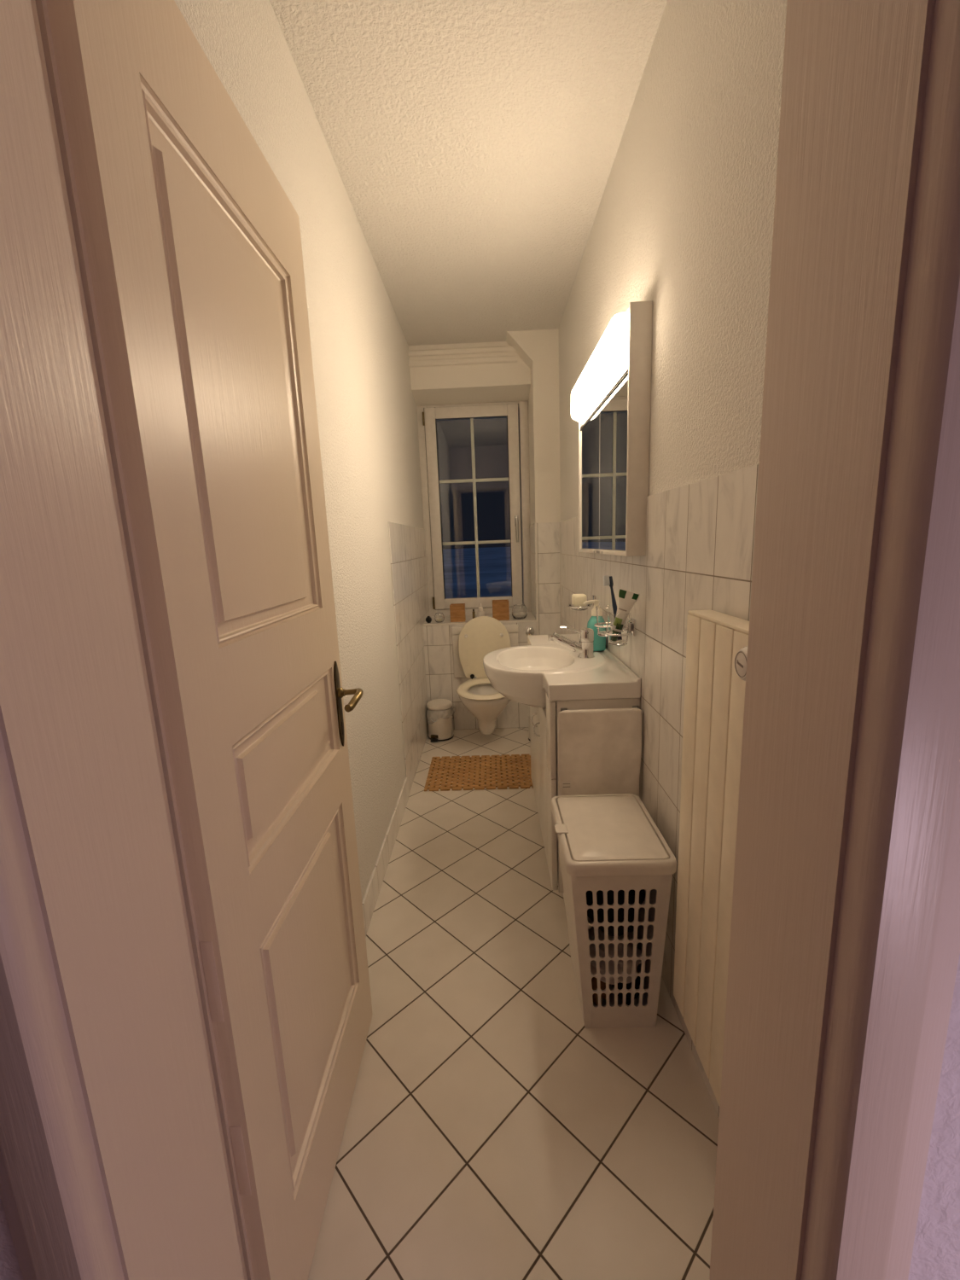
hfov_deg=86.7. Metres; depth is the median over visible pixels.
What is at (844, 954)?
trim
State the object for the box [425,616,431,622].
ornament
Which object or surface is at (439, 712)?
pedal bin
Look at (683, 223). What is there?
wall
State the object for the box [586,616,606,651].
bottle
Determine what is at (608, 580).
toothbrush
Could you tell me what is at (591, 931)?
garment
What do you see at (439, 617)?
glass
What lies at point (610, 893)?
garment
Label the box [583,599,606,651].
soap dispenser
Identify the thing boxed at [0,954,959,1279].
wall
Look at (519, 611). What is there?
glass bowl
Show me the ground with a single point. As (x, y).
(495, 562)
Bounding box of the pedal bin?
[425,698,455,741]
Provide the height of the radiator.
1.139 m
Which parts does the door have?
hinge plate, panel, hinge plate, panel, panel, handle plate, lever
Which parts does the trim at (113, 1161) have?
casing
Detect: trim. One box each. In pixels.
[0,0,247,1279]
[407,345,517,367]
[709,0,959,1279]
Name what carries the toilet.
attached to the wall at (533, 379)
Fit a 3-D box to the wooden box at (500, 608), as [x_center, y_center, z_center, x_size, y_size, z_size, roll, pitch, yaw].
[0.144,-0.211,3.556,0.114,0.131,0.112,-2,11,1]
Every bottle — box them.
[477,603,484,616]
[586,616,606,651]
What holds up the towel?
hanging from the towel rail at (633, 706)
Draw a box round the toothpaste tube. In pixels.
[616,588,639,614]
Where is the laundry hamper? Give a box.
[550,793,677,1028]
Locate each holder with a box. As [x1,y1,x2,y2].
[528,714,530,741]
[593,617,636,636]
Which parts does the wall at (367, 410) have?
tile panel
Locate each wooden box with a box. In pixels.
[449,603,465,622]
[492,599,509,620]
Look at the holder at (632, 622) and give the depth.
1.65 m
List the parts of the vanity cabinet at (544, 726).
handle, door, handle, door, door, door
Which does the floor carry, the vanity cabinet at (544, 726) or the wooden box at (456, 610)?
the vanity cabinet at (544, 726)
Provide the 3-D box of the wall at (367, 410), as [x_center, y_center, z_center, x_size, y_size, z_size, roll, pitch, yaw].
[-0.490,-0.397,2.245,0.126,2.565,3.455,-2,11,1]
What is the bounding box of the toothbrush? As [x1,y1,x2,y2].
[603,575,616,614]
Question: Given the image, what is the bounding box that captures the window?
[416,401,531,616]
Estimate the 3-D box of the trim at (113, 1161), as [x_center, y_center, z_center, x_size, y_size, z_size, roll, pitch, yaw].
[-0.383,0.175,0.480,0.098,2.090,0.240,-2,11,1]
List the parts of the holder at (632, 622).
wall plate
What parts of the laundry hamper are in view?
lid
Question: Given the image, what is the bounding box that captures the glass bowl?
[512,604,527,619]
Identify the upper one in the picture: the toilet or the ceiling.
the ceiling
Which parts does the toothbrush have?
handle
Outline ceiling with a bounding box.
[269,0,667,345]
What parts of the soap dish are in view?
dish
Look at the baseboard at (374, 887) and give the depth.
2.02 m
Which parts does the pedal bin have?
lid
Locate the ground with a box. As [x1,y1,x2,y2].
[442,546,523,598]
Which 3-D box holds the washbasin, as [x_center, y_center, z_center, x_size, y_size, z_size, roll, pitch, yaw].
[0.269,0.128,2.073,0.508,0.167,0.892,-2,11,1]
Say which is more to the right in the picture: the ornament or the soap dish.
the soap dish
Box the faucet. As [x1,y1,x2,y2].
[547,625,594,658]
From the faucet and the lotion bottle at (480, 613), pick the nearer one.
the faucet
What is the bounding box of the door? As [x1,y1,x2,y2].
[34,0,372,1279]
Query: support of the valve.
attached to the wall at (533, 379)
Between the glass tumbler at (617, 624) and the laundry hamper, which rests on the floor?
the laundry hamper
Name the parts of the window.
handle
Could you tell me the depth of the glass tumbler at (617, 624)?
1.57 m
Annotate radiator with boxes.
[673,609,749,1107]
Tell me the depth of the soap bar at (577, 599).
2.24 m
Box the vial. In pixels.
[471,609,475,618]
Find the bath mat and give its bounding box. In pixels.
[424,753,533,791]
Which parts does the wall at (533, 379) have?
tile panel, sloped casing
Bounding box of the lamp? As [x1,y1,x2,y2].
[570,312,628,430]
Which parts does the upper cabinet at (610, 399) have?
mirror door, mirror door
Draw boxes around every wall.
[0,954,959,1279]
[174,0,429,901]
[408,328,560,729]
[558,0,787,1118]
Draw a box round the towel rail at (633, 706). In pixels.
[560,705,643,714]
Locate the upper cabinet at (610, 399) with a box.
[570,300,652,556]
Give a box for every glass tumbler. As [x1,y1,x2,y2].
[595,605,612,636]
[606,610,630,645]
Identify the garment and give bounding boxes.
[585,889,645,936]
[587,926,641,984]
[591,977,605,1006]
[611,976,640,1005]
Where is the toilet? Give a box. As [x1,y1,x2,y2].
[456,616,510,734]
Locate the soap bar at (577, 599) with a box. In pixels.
[571,593,587,605]
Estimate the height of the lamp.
0.156 m
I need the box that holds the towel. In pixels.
[557,708,642,797]
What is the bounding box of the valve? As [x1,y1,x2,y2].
[525,627,534,635]
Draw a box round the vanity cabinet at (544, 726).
[529,692,639,902]
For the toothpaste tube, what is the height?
0.165 m
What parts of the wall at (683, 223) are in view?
tile panel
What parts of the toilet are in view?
seat, lid, bowl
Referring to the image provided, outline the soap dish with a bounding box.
[567,594,597,610]
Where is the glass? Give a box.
[434,612,444,622]
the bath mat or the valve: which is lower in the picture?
the bath mat
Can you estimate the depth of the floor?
1.20 m
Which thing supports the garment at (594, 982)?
in the laundry hamper
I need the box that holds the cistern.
[451,624,518,677]
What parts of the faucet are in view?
spout, lever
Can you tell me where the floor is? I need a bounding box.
[308,727,719,1279]
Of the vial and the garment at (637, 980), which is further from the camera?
the vial
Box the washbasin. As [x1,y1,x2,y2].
[482,634,640,708]
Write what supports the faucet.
on the washbasin
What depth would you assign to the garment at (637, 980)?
1.41 m
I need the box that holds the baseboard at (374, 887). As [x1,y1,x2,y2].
[361,777,408,936]
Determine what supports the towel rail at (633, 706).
attached to the vanity cabinet at (544, 726)
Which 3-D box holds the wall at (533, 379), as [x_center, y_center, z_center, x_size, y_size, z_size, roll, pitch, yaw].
[0.063,-0.688,3.662,1.148,2.565,0.626,-2,11,1]
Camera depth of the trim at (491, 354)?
3.27 m
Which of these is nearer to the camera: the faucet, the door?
the door
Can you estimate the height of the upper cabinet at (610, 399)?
0.695 m
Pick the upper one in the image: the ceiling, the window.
the ceiling
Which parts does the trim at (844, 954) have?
casing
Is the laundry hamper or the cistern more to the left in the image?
the cistern

